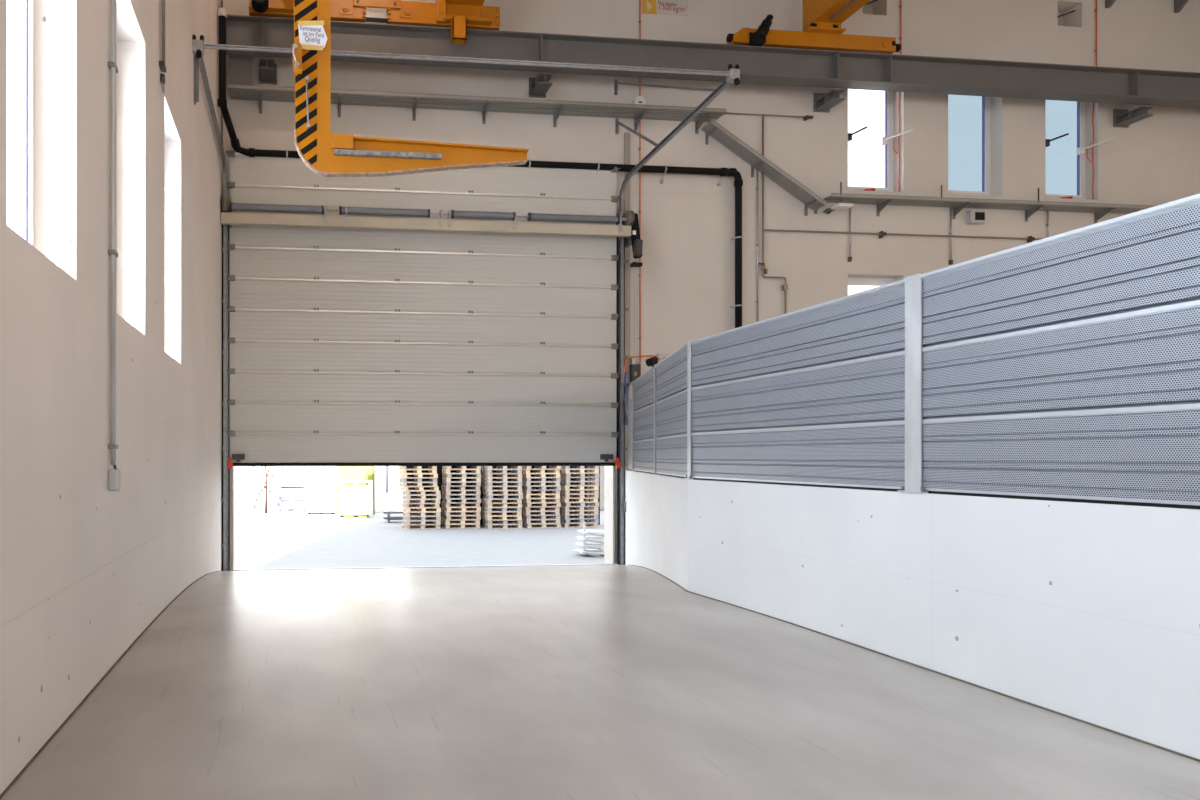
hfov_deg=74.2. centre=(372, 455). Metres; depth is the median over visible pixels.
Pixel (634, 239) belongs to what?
operator
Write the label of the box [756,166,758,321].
conduit
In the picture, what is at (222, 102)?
socket
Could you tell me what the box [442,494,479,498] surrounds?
pallet
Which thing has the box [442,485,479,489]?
pallet
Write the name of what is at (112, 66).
conduit
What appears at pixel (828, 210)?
round sensor
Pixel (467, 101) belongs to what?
cable tray
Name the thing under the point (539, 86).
console
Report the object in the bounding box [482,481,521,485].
pallet
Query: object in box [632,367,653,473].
bay
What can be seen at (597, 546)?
trestle
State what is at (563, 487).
pallet
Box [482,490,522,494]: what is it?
pallet
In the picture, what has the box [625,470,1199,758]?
wall
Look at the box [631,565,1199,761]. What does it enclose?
baseboard
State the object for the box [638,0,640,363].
cable
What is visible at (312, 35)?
note
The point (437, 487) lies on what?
pallet
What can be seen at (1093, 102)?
cable
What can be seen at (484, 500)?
pallet
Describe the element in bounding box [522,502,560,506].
pallet
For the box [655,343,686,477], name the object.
bay
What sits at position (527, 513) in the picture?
pallet
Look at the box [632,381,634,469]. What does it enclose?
fence post
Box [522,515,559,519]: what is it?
pallet
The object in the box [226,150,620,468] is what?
door
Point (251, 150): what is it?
socket
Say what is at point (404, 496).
pallet
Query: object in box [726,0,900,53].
crane
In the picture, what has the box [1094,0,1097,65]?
cable
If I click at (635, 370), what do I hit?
box
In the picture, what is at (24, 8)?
window
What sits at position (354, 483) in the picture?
waste container
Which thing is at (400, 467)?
pallet
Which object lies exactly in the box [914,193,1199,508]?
fence panel
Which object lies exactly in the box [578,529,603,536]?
trestle
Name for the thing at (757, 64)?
beam
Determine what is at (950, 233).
conduit
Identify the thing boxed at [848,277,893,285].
window
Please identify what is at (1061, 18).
trim
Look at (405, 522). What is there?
pallet
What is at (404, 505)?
pallet
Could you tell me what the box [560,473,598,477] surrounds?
pallet
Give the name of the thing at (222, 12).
drain pipe
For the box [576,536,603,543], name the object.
trestle
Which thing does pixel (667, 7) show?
sign
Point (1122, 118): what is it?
console
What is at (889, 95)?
window
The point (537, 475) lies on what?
pallet
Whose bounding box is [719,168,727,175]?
socket
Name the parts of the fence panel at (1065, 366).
perforated panel, perforated panel, perforated panel, rail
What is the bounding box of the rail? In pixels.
[703,112,812,120]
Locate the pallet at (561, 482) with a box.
[560,481,598,485]
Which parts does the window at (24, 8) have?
sash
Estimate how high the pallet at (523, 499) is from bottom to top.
0.144 m
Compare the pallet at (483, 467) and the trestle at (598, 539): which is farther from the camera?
the pallet at (483, 467)
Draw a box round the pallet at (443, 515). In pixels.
[442,514,480,519]
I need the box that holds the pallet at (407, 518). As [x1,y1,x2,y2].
[403,515,440,520]
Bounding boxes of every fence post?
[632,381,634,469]
[654,365,657,473]
[684,340,693,479]
[897,273,927,492]
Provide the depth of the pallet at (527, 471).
26.11 m
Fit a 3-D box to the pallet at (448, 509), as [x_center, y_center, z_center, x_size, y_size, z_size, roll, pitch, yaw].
[3.097,1.845,26.300,1.200,0.144,0.810,0,0,-7]
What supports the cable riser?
attached to the wall at (688, 220)
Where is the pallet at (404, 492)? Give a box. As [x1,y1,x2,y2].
[403,490,439,494]
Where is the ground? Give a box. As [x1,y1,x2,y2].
[235,497,603,569]
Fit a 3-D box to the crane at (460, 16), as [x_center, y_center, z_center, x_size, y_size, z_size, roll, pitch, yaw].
[0.559,-7.968,8.136,4.343,1.675,10.070,0,0,-6]
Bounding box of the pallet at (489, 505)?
[482,502,521,507]
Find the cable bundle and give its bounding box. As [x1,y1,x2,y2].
[623,383,629,424]
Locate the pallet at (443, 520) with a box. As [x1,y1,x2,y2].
[441,518,479,523]
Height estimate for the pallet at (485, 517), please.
0.144 m
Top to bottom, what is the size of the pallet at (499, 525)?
0.144 m
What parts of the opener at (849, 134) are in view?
arm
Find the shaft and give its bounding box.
[221,196,634,239]
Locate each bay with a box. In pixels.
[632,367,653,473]
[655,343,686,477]
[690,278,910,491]
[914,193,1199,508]
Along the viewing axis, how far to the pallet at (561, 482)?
26.38 m
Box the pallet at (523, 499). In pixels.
[522,498,559,502]
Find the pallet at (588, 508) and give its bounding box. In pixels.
[560,505,598,510]
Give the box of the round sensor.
[824,208,830,213]
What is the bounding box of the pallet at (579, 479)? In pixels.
[560,477,598,481]
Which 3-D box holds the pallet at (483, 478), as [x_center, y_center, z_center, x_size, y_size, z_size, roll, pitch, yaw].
[4.508,0.827,26.231,1.200,0.144,0.810,0,0,-7]
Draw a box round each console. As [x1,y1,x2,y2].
[259,58,276,84]
[529,73,552,97]
[813,89,845,112]
[1113,106,1152,127]
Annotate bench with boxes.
[382,511,402,522]
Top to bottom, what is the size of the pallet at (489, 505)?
0.144 m
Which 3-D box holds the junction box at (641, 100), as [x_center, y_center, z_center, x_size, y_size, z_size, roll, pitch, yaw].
[5.025,-6.667,14.161,0.230,0.230,0.100,0,0,-6]
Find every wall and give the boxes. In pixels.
[0,0,221,794]
[222,0,1199,570]
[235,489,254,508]
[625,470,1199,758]
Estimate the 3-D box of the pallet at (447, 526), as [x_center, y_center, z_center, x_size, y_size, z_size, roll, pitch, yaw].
[3.071,2.427,26.285,1.200,0.144,0.810,0,0,-5]
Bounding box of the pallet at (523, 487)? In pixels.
[522,485,560,489]
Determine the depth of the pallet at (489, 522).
25.87 m
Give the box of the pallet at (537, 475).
[522,473,559,477]
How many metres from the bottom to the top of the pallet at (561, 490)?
0.144 m
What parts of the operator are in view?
mounting arm, pull chain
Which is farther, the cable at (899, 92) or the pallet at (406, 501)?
the pallet at (406, 501)
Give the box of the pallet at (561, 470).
[560,469,598,472]
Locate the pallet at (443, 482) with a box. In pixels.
[442,481,480,485]
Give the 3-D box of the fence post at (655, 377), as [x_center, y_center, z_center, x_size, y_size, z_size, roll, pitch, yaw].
[4.121,-0.526,10.804,0.133,1.558,0.050,0,0,12]
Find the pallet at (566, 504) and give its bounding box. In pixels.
[560,502,598,506]
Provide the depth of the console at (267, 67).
13.21 m
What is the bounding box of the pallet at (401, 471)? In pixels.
[399,469,436,473]
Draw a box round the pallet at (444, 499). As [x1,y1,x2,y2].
[443,498,480,502]
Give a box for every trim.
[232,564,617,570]
[863,1,872,14]
[1058,13,1063,25]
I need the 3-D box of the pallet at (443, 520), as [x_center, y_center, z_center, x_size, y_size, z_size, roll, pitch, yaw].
[3.064,2.281,26.312,1.200,0.144,0.810,0,0,-6]
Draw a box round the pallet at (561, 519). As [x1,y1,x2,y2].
[560,517,598,522]
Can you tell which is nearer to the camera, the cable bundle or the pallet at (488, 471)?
the cable bundle
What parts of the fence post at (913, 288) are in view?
plate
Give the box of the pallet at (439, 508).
[403,507,440,511]
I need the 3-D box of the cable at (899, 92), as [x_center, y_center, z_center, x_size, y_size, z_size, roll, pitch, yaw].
[10.378,-6.440,14.872,0.125,2.401,0.040,0,0,17]
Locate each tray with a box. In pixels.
[229,84,726,133]
[702,119,827,215]
[814,193,1153,223]
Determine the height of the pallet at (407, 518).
0.144 m
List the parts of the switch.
handle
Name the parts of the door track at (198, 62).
wall plate, frame plate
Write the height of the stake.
0.811 m
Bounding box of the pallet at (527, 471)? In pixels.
[522,469,559,473]
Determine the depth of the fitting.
14.15 m
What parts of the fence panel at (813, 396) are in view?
perforated panel, perforated panel, perforated panel, rail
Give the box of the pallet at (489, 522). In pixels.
[483,519,521,524]
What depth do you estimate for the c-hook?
6.99 m
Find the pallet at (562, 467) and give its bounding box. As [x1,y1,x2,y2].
[561,466,598,468]
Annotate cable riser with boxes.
[624,133,629,466]
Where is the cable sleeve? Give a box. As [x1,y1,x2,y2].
[623,355,660,385]
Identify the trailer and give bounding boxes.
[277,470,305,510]
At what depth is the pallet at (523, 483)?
26.06 m
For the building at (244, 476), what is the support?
on the ground
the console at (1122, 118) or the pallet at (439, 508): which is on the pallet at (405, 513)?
the pallet at (439, 508)
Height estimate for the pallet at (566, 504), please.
0.144 m
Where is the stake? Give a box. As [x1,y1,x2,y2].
[583,522,585,550]
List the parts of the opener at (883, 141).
arm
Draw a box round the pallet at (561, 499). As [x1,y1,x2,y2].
[560,497,597,501]
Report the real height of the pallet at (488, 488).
0.144 m
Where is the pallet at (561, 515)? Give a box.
[560,513,597,518]
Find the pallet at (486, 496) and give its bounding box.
[483,494,522,498]
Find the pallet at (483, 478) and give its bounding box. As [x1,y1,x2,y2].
[482,477,521,481]
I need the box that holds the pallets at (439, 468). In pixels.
[406,466,599,525]
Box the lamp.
[831,202,853,211]
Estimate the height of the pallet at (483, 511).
0.144 m
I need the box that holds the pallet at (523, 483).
[522,481,559,485]
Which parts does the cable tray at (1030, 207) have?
wall arm, wall arm, wall arm, wall arm, wall arm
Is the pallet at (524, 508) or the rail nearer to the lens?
the rail
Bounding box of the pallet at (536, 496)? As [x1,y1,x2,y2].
[523,494,559,498]
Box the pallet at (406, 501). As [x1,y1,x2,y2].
[402,498,439,503]
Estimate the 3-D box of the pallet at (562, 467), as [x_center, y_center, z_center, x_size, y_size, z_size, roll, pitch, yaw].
[7.312,0.390,26.699,1.200,0.144,0.810,0,0,-5]
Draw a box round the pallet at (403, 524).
[402,523,439,528]
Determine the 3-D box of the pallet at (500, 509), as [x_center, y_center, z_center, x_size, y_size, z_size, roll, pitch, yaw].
[4.483,1.845,26.196,1.200,0.144,0.810,0,0,-7]
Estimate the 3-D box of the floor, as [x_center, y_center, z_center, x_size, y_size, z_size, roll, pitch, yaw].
[2.517,1.798,1.227,7.940,0.596,25.920,0,0,-6]
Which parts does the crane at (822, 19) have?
travel motor, flange plate, cable rail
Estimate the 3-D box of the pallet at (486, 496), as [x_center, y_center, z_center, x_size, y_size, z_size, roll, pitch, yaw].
[4.527,1.409,26.180,1.200,0.144,0.810,0,0,-6]
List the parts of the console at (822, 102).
wall plate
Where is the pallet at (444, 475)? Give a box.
[442,473,480,477]
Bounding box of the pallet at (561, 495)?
[560,493,598,497]
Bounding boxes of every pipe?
[218,8,742,327]
[758,115,787,313]
[764,229,1043,242]
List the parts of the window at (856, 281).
sash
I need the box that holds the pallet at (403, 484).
[400,482,436,486]
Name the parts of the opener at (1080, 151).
arm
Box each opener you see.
[848,126,867,140]
[880,129,913,144]
[1045,133,1068,146]
[1077,137,1114,154]
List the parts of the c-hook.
latch lever, grab rod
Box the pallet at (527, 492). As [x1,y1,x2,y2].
[522,489,559,494]
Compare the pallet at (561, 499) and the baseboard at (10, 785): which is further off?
the pallet at (561, 499)
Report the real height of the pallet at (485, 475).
0.144 m
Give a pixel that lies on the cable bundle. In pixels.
(625, 400)
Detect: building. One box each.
[235,466,336,496]
[372,466,603,511]
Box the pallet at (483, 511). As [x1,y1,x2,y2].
[482,510,521,515]
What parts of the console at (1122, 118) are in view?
wall plate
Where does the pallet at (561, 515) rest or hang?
on the pallet at (561, 519)
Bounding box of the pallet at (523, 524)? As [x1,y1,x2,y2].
[522,522,560,527]
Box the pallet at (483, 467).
[482,466,521,468]
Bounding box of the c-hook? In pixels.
[292,0,528,176]
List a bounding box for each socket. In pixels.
[218,98,226,106]
[249,148,254,156]
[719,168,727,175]
[728,168,736,176]
[734,179,742,186]
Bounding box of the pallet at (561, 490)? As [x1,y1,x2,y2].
[560,489,598,493]
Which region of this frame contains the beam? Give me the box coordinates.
[226,14,1199,107]
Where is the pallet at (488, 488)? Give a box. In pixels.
[482,486,521,490]
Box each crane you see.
[249,0,499,43]
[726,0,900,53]
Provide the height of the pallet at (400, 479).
0.144 m
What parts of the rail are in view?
rod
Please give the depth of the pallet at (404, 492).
25.63 m
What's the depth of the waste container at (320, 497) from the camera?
31.94 m
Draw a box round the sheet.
[627,399,631,468]
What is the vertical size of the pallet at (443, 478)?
0.144 m
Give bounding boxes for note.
[298,20,327,50]
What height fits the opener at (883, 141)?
0.140 m
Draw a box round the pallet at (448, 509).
[442,506,480,511]
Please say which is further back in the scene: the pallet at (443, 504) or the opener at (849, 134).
the pallet at (443, 504)
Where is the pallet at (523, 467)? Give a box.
[522,466,560,468]
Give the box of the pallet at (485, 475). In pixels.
[482,473,521,477]
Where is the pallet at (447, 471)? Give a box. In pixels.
[442,469,479,473]
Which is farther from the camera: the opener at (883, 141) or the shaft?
the opener at (883, 141)
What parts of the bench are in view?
seat, panel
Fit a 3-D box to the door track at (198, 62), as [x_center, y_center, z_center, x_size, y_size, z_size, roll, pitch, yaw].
[-2.451,-1.656,11.472,0.190,7.432,3.911,0,0,-6]
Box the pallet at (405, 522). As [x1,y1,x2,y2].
[402,519,440,524]
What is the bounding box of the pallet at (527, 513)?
[522,510,559,515]
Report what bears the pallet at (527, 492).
on the pallet at (536, 496)
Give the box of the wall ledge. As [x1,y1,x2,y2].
[1105,0,1188,12]
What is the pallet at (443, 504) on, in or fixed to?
on the pallet at (448, 509)
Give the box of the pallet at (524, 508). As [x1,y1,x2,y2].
[522,506,559,510]
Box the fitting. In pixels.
[656,352,668,358]
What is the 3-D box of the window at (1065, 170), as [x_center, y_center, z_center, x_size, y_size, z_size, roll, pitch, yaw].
[14.105,-6.450,15.424,1.190,2.500,0.095,0,0,-6]
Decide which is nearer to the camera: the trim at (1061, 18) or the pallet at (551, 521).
the trim at (1061, 18)
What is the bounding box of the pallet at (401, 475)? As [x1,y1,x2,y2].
[400,474,437,477]
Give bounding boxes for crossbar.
[192,35,739,84]
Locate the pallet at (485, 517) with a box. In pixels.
[482,515,521,519]
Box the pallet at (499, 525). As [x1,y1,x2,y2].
[483,522,521,528]
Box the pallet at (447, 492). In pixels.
[442,490,480,494]
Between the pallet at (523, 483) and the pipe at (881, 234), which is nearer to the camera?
the pipe at (881, 234)
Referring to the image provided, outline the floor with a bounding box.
[1,565,1199,799]
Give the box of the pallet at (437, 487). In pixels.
[401,486,438,490]
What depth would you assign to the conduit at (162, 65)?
7.21 m
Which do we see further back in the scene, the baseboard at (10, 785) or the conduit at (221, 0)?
the conduit at (221, 0)
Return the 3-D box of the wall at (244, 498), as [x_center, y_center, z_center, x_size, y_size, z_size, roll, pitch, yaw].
[-6.376,2.055,36.034,1.356,0.889,1.000,0,0,-6]
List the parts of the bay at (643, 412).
perforated panel, perforated panel, perforated panel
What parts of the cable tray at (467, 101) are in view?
wall arm, wall arm, wall arm, wall arm, wall arm, wall arm, wall arm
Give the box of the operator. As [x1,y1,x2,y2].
[621,213,642,364]
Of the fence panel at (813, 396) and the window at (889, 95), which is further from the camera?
the window at (889, 95)
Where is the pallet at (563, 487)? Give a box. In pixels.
[560,485,598,489]
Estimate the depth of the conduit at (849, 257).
14.62 m
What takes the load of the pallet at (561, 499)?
on the pallet at (566, 504)
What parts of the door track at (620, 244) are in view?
frame plate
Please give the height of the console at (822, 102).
0.360 m
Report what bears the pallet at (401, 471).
on the pallet at (401, 475)
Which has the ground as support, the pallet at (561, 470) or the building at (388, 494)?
the building at (388, 494)
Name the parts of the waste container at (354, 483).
lid, corner post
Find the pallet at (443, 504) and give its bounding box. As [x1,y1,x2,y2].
[441,502,479,506]
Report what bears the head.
attached to the fence post at (655, 377)
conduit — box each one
[108,0,117,464]
[159,0,165,92]
[221,0,222,144]
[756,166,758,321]
[848,208,851,261]
[949,207,952,264]
[1046,209,1048,237]
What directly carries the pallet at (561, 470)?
on the pallet at (567, 475)
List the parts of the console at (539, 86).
wall plate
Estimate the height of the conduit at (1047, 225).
0.854 m
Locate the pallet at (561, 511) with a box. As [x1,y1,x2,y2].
[560,509,598,514]
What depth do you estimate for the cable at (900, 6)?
14.73 m
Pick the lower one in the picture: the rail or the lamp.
the lamp
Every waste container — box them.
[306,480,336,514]
[336,466,374,517]
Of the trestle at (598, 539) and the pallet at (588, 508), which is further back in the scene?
the pallet at (588, 508)
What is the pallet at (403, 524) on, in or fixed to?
on the ground
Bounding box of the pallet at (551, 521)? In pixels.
[522,518,559,523]
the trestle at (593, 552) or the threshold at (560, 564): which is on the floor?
the threshold at (560, 564)
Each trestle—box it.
[574,549,603,556]
[575,542,603,550]
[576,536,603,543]
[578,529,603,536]
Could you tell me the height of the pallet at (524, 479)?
0.144 m
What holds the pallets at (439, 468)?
on the ground
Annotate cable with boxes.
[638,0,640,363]
[893,92,899,191]
[899,0,901,53]
[1086,102,1093,198]
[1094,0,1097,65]
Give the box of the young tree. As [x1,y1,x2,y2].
[250,466,279,512]
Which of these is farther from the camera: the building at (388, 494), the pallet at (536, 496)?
the building at (388, 494)
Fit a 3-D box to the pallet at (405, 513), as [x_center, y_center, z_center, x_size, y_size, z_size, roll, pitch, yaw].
[1.681,1.990,26.025,1.200,0.144,0.810,0,0,-5]
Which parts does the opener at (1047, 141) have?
arm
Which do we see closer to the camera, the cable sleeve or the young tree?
the cable sleeve
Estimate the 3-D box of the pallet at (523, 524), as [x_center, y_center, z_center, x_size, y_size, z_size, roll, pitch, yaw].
[5.902,2.427,26.427,1.200,0.144,0.810,0,0,-7]
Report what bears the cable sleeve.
attached to the fitting
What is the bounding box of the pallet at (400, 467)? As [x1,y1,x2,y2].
[399,466,436,469]
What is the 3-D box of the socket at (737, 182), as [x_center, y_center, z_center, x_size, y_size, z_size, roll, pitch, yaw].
[6.963,-5.199,14.287,0.156,0.100,0.154,0,0,-6]
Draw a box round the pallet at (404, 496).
[403,494,440,498]
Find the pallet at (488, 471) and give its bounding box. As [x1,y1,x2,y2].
[482,469,521,473]
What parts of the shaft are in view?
bearing plate, cream plate, bearing plate, bearing plate, bearing plate, bearing plate, plate, bearing plate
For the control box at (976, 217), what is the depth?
14.81 m
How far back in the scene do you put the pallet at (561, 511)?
26.36 m
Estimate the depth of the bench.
28.06 m
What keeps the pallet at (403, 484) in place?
on the pallet at (437, 487)
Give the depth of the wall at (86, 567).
4.90 m
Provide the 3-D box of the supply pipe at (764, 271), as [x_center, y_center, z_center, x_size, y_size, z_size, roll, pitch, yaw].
[7.695,-4.504,14.435,0.593,4.146,0.114,0,0,-6]
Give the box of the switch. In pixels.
[108,465,122,491]
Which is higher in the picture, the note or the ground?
the note
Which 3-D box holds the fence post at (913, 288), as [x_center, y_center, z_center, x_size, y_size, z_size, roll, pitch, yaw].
[3.961,-0.520,5.419,0.190,1.570,0.210,0,0,-6]
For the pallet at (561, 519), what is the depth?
26.38 m
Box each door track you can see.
[194,56,229,570]
[615,80,730,564]
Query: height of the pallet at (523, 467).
0.144 m
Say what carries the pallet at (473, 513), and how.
on the pallet at (443, 515)
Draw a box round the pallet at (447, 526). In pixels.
[442,522,479,528]
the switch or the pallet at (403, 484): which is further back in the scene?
the pallet at (403, 484)
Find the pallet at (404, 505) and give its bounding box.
[402,503,438,507]
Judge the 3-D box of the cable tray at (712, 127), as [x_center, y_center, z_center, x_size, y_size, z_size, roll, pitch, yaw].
[7.453,-5.478,14.292,2.347,1.623,0.342,0,0,-6]
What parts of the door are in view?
door panel, door panel, door panel, door panel, door panel, door panel, door panel, door panel, door panel, door panel, hinge rail, hinge rail, hinge rail, hinge rail, hinge rail, hinge rail, hinge rail, hinge rail, hinge rail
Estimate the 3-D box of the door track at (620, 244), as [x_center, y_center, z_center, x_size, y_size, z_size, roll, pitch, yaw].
[4.842,-2.519,12.309,0.190,9.157,3.756,0,0,-6]
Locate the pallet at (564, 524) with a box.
[560,521,597,526]
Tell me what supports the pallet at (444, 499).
on the pallet at (443, 504)
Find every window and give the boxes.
[16,0,33,245]
[848,91,893,191]
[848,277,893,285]
[948,94,990,195]
[1045,100,1085,198]
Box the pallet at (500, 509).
[482,506,521,511]
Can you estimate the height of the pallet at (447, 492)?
0.144 m
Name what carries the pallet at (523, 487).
on the pallet at (527, 492)
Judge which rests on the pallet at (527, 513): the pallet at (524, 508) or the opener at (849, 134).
the pallet at (524, 508)
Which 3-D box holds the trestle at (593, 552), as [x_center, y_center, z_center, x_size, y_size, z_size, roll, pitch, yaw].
[5.679,2.438,18.817,1.104,0.147,0.643,0,0,-6]
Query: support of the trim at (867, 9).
attached to the wall at (688, 220)
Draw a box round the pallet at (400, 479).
[399,477,436,481]
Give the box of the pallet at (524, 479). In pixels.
[522,477,559,481]
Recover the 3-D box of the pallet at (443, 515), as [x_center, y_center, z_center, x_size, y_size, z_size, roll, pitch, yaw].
[3.095,2.136,26.289,1.200,0.144,0.810,0,0,-6]
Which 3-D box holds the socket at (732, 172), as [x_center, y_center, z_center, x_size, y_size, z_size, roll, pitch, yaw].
[6.833,-5.399,14.273,0.100,0.156,0.154,0,0,-6]
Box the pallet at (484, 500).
[482,498,521,502]
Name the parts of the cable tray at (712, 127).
wall arm, wall arm, wall arm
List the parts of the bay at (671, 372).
rail, perforated panel, perforated panel, perforated panel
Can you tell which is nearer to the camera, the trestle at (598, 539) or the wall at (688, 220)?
the wall at (688, 220)
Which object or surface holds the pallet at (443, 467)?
on the pallet at (447, 471)
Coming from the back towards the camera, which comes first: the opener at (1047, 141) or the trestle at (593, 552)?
the trestle at (593, 552)
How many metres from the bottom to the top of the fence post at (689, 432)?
1.570 m
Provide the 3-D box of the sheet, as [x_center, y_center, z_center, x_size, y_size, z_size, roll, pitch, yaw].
[4.661,-0.400,13.580,0.010,1.250,0.829,0,0,12]
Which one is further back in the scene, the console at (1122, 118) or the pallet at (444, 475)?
the pallet at (444, 475)
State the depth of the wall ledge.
15.28 m
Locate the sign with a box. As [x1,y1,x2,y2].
[642,0,687,15]
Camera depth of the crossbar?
9.96 m
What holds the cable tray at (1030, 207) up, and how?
attached to the wall at (688, 220)
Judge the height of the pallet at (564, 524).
0.144 m
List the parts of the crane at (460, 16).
travel motor, flange plate, buffer plate, plate, flange plate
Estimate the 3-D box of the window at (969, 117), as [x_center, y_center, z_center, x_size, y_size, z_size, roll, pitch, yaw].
[11.972,-6.450,15.202,1.180,2.500,0.095,0,0,-6]
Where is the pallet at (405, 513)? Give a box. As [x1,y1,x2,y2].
[403,511,440,515]
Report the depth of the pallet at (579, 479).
26.39 m
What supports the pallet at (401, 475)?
on the pallet at (400, 479)
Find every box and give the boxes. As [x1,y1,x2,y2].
[629,358,640,382]
[632,96,645,107]
[966,210,984,224]
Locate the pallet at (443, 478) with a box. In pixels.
[442,477,480,481]
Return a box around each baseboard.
[0,571,219,799]
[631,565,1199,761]
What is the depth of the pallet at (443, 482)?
25.94 m
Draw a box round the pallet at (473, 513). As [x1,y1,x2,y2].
[442,510,479,515]
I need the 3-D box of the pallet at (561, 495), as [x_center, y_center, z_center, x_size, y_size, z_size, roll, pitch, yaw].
[7.295,1.409,26.705,1.200,0.144,0.810,0,0,-7]
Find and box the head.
[645,357,657,367]
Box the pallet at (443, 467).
[442,466,480,468]
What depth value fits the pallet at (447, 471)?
25.94 m
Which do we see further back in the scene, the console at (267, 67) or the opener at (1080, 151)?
the opener at (1080, 151)

